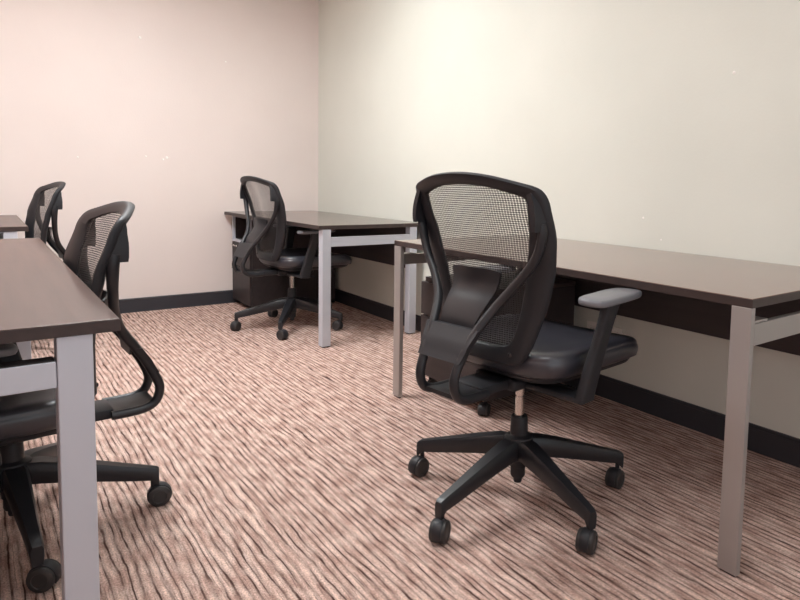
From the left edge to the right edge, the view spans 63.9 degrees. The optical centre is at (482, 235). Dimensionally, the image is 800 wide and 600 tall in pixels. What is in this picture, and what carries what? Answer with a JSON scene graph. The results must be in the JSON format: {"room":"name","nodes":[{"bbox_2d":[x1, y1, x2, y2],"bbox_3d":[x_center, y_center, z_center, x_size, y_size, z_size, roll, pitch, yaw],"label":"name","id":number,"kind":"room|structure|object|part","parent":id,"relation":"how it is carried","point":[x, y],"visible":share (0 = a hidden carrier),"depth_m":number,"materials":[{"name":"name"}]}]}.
{"room":"office","nodes":[
{"label":"office","id":0,"kind":"room"},
{"bbox_2d":[0,0,318,298],"bbox_3d":[-2.601,-0.712,4.575,3.150,2.680,0.103,-2,6,-39],"label":"wall","id":1,"kind":"structure","parent":0,"point":[161,107],"depth_m":4.70,"materials":[{"name":"paint"}]},
{"bbox_2d":[119,290,238,313],"bbox_3d":[-2.600,0.517,4.630,2.937,0.103,0.013,-2,6,-39],"label":"baseboard","id":2,"kind":"structure","parent":1,"relation":"attached to","point":[141,304],"depth_m":4.83,"materials":[{"name":"grey plastic"}]},
{"bbox_2d":[0,301,799,599],"bbox_3d":[-0.631,0.846,2.200,2.950,0.060,6.300,-2,6,-39],"label":"floor","id":3,"kind":"structure","parent":0,"point":[284,462],"depth_m":2.06,"materials":[{"name":"carpet"}]},
{"bbox_2d":[0,215,27,238],"bbox_3d":[-2.952,0.294,3.388,0.811,0.735,1.065,-2,6,-39],"label":"office desk","id":4,"kind":"object","parent":3,"relation":"on","point":[9,224],"visible":0.28,"depth_m":3.20,"materials":[{"name":"brown laminate"}]},
{"bbox_3d":[-2.380,0.331,3.207,0.057,0.705,0.055,-2,6,-39],"label":"leg","id":5,"kind":"part","parent":4,"relation":"part of","materials":[{"name":"silver metal"}]},
{"bbox_2d":[0,181,79,276],"bbox_3d":[-2.728,0.169,3.597,0.738,0.955,0.702,-3,7,-45],"label":"chair","id":6,"kind":"object","parent":3,"relation":"on","point":[33,216],"visible":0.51,"depth_m":3.76,"materials":[{"name":"black plastic"}]},
{"bbox_3d":[-2.552,-0.049,3.723,0.118,0.472,0.405,-3,7,-45],"label":"panel","id":7,"kind":"part","parent":6,"relation":"part of","materials":[{"name":"grey fabric"}]},
{"bbox_3d":[-2.552,-0.040,3.723,0.166,0.552,0.513,-3,7,-45],"label":"backrest frame","id":8,"kind":"part","parent":6,"relation":"part of","materials":[{"name":"black plastic"}]},
{"bbox_2d":[0,238,120,599],"bbox_3d":[-1.600,0.465,1.709,0.811,0.735,1.869,-2,6,-39],"label":"office desk","id":9,"kind":"object","parent":3,"relation":"on","point":[41,297],"visible":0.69,"depth_m":1.19,"materials":[{"name":"brown laminate"}]},
{"bbox_3d":[-1.906,0.391,2.618,0.057,0.705,0.055,-2,6,-39],"label":"leg","id":10,"kind":"part","parent":9,"relation":"part of","materials":[{"name":"silver metal"}]},
{"bbox_3d":[-1.025,0.263,0.981,0.605,0.049,0.040,-2,6,-39],"label":"rail","id":11,"kind":"part","parent":9,"relation":"part of","materials":[{"name":"silver metal"}]},
{"bbox_3d":[-0.776,0.534,1.216,0.057,0.705,0.055,-2,6,-39],"label":"leg","id":12,"kind":"part","parent":9,"relation":"part of","materials":[{"name":"silver metal"}]},
{"bbox_2d":[0,201,171,592],"bbox_3d":[-1.292,0.370,1.758,0.739,0.925,0.758,-3,6,-41],"label":"chair","id":13,"kind":"object","parent":3,"relation":"on","point":[26,416],"visible":0.69,"depth_m":1.75,"materials":[{"name":"black plastic"}]},
{"bbox_3d":[-1.440,0.389,1.925,0.132,0.294,0.256,-3,6,-41],"label":"armrest","id":14,"kind":"part","parent":13,"relation":"part of","materials":[{"name":"black plastic"}]},
{"bbox_3d":[-1.387,0.463,1.702,0.516,0.092,0.521,-3,6,-41],"label":"seat","id":15,"kind":"part","parent":13,"relation":"part of","materials":[{"name":"black leather"}]},
{"bbox_3d":[-1.136,0.166,1.889,0.118,0.472,0.405,-3,6,-41],"label":"panel","id":16,"kind":"part","parent":13,"relation":"part of","materials":[{"name":"grey fabric"}]},
{"bbox_3d":[-1.137,0.175,1.890,0.166,0.552,0.513,-3,6,-41],"label":"backrest frame","id":17,"kind":"part","parent":13,"relation":"part of","materials":[{"name":"black plastic"}]},
{"bbox_3d":[-1.095,0.518,1.961,0.120,0.022,0.136,-3,6,-41],"label":"plate","id":18,"kind":"part","parent":13,"relation":"part of","materials":[{"name":"black plastic"}]},
{"bbox_2d":[231,216,335,307],"bbox_3d":[-1.613,0.197,5.110,0.721,0.708,0.408,-2,6,-39],"label":"drawer pedestal","id":19,"kind":"object","parent":3,"relation":"on","point":[250,292],"visible":0.49,"depth_m":4.93,"materials":[{"name":"black wood"}]},
{"bbox_3d":[-1.865,0.153,4.902,0.019,0.178,0.404,-2,6,-39],"label":"drawer","id":20,"kind":"part","parent":19,"relation":"part of","materials":[{"name":"brown wood"}]},
{"bbox_3d":[-1.860,-0.043,4.886,0.020,0.205,0.408,-2,6,-39],"label":"cubby trim","id":21,"kind":"part","parent":19,"relation":"part of","materials":[{"name":"silver metal"}]},
{"bbox_3d":[-1.871,0.384,4.921,0.019,0.275,0.404,-2,6,-39],"label":"drawer","id":22,"kind":"part","parent":19,"relation":"part of","materials":[{"name":"brown wood"}]},
{"bbox_2d":[230,176,351,339],"bbox_3d":[-1.307,0.116,4.284,0.734,1.015,0.750,-3,6,-43],"label":"chair","id":23,"kind":"object","parent":3,"relation":"on","point":[290,261],"visible":0.93,"depth_m":4.11,"materials":[{"name":"black plastic"}]},
{"bbox_3d":[-1.511,0.241,4.096,0.120,0.022,0.136,-3,6,-43],"label":"plate","id":24,"kind":"part","parent":23,"relation":"part of","materials":[{"name":"black plastic"}]},
{"bbox_3d":[-1.454,-0.116,4.111,0.118,0.472,0.405,-3,6,-43],"label":"panel","id":25,"kind":"part","parent":23,"relation":"part of","materials":[{"name":"grey fabric"}]},
{"bbox_3d":[-1.455,-0.106,4.112,0.166,0.552,0.513,-3,6,-43],"label":"backrest frame","id":26,"kind":"part","parent":23,"relation":"part of","materials":[{"name":"black plastic"}]},
{"bbox_3d":[-1.343,0.089,4.488,0.132,0.294,0.208,-3,6,-43],"label":"armrest","id":27,"kind":"part","parent":23,"relation":"part of","materials":[{"name":"black plastic"}]},
{"bbox_3d":[-1.161,0.124,4.123,0.132,0.294,0.256,-3,6,-43],"label":"armrest","id":28,"kind":"part","parent":23,"relation":"part of","materials":[{"name":"black plastic"}]},
{"bbox_3d":[-1.224,0.157,4.353,0.516,0.092,0.521,-3,6,-43],"label":"seat","id":29,"kind":"part","parent":23,"relation":"part of","materials":[{"name":"black leather"}]},
{"bbox_3d":[-1.107,0.503,4.274,0.336,0.132,0.060,2,5,13],"label":"leg","id":30,"kind":"part","parent":23,"relation":"part of","materials":[{"name":"black plastic"}]},
{"bbox_2d":[224,211,417,347],"bbox_3d":[-1.221,0.233,4.625,0.751,0.735,1.682,-3,6,-40],"label":"office desk","id":31,"kind":"object","parent":3,"relation":"on","point":[363,237],"visible":0.95,"depth_m":4.16,"materials":[{"name":"laminate"}]},
{"bbox_3d":[-0.948,0.317,3.797,0.054,0.705,0.054,-3,6,-40],"label":"leg","id":32,"kind":"part","parent":31,"relation":"part of","materials":[{"name":"silver metal"}]},
{"bbox_3d":[-0.848,0.038,4.660,0.018,0.285,1.168,-3,6,-40],"label":"modesty panel","id":33,"kind":"part","parent":31,"relation":"part of","materials":[{"name":"brown wood"}]},
{"bbox_3d":[-0.699,0.031,3.962,0.557,0.057,0.027,-3,6,-40],"label":"rail","id":34,"kind":"part","parent":31,"relation":"part of","materials":[{"name":"silver metal"}]},
{"bbox_3d":[-0.478,0.295,4.190,0.054,0.705,0.054,-3,6,-40],"label":"leg","id":35,"kind":"part","parent":31,"relation":"part of","materials":[{"name":"silver metal"}]},
{"bbox_2d":[421,270,575,415],"bbox_3d":[0.055,0.484,3.035,0.571,0.556,0.495,-2,6,-39],"label":"pedestal","id":36,"kind":"object","parent":3,"relation":"on","point":[561,306],"visible":0.31,"depth_m":2.96,"materials":[{"name":"metal"}]},
{"bbox_3d":[-0.136,0.317,2.864,0.019,0.156,0.495,-2,6,-39],"label":"drawer","id":37,"kind":"part","parent":36,"relation":"part of","materials":[{"name":"brown wood"}]},
{"bbox_3d":[-0.141,0.545,2.883,0.019,0.290,0.495,-2,6,-39],"label":"drawer","id":38,"kind":"part","parent":36,"relation":"part of","materials":[{"name":"brown wood"}]},
{"bbox_3d":[0.082,0.217,3.017,0.535,0.020,0.475,-2,6,-39],"label":"panel","id":39,"kind":"part","parent":36,"relation":"part of","materials":[{"name":"brown wood"}]},
{"bbox_2d":[408,172,641,554],"bbox_3d":[0.114,0.329,1.996,0.728,1.038,0.754,6,6,43],"label":"chair","id":40,"kind":"object","parent":3,"relation":"on","point":[514,352],"visible":1,"depth_m":1.82,"materials":[{"name":"black plastic"}]},
{"bbox_3d":[-0.081,0.443,1.815,0.136,0.022,0.120,6,6,43],"label":"plate","id":41,"kind":"part","parent":40,"relation":"part of","materials":[{"name":"black plastic"}]},
{"bbox_3d":[-0.028,0.086,1.833,0.405,0.472,0.118,6,6,43],"label":"panel","id":42,"kind":"part","parent":40,"relation":"part of","materials":[{"name":"grey fabric"}]},
{"bbox_3d":[-0.028,0.095,1.834,0.513,0.552,0.166,6,6,43],"label":"backrest frame","id":43,"kind":"part","parent":40,"relation":"part of","materials":[{"name":"black plastic"}]},
{"bbox_3d":[0.186,0.357,2.091,0.521,0.092,0.516,6,6,43],"label":"seat","id":44,"kind":"part","parent":40,"relation":"part of","materials":[{"name":"black leather"}]},
{"bbox_3d":[0.252,0.466,1.950,0.186,0.013,0.020,5,6,37],"label":"height lever","id":45,"kind":"part","parent":40,"relation":"part of","materials":[{"name":"black plastic"}]},
{"bbox_3d":[0.265,0.324,1.867,0.256,0.294,0.132,6,6,43],"label":"armrest","id":46,"kind":"part","parent":40,"relation":"part of","materials":[{"name":"black plastic"}]},
{"bbox_2d":[393,235,799,576],"bbox_3d":[0.441,0.445,2.538,0.815,0.735,1.731,-2,6,-39],"label":"office desk","id":47,"kind":"object","parent":3,"relation":"on","point":[748,304],"visible":0.76,"depth_m":2.06,"materials":[{"name":"brown wood"}]},
{"bbox_3d":[-0.392,0.401,2.940,0.020,0.705,0.055,-2,6,-39],"label":"leg","id":48,"kind":"part","parent":47,"relation":"part of","materials":[{"name":"silver metal"}]},
{"bbox_3d":[-0.097,0.101,3.169,0.744,0.047,0.020,-2,6,-39],"label":"rail","id":49,"kind":"part","parent":47,"relation":"part of","materials":[{"name":"silver metal"}]},
{"bbox_3d":[0.717,0.233,2.739,0.018,0.283,1.671,-2,6,-39],"label":"modesty panel","id":50,"kind":"part","parent":47,"relation":"part of","materials":[{"name":"brown wood"}]},
{"bbox_3d":[0.655,0.533,1.641,0.020,0.705,0.055,-2,6,-39],"label":"leg","id":51,"kind":"part","parent":47,"relation":"part of","materials":[{"name":"silver metal"}]},
{"bbox_3d":[0.970,0.240,1.844,0.744,0.057,0.020,-2,6,-39],"label":"rail","id":52,"kind":"part","parent":47,"relation":"part of","materials":[{"name":"silver metal"}]},
{"bbox_2d":[318,0,799,438],"bbox_3d":[0.588,-0.509,3.045,0.102,2.680,6.300,-2,6,-39],"label":"wall","id":53,"kind":"structure","parent":0,"point":[665,125],"depth_m":3.00,"materials":[{"name":"beige paint"}]},
{"bbox_2d":[335,288,799,467],"bbox_3d":[0.516,0.716,3.111,0.013,0.103,6.300,-2,6,-39],"label":"baseboard","id":54,"kind":"structure","parent":53,"relation":"attached to","point":[785,448],"depth_m":2.73,"materials":[{"name":"grey plastic"}]},
{"bbox_2d":[587,320,596,329],"bbox_3d":[0.532,0.480,3.081,0.010,0.120,0.074,-2,6,-39],"label":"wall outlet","id":55,"kind":"object","parent":53,"relation":"attached to","point":[590,324],"visible":0.34,"depth_m":3.08,"materials":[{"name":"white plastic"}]},
{"bbox_2d":[611,326,622,334],"bbox_3d":[0.622,0.491,2.970,0.010,0.120,0.074,-2,6,-39],"label":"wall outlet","id":56,"kind":"object","parent":53,"relation":"attached to","point":[616,330],"visible":0.23,"depth_m":2.96,"materials":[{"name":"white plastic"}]}
]}

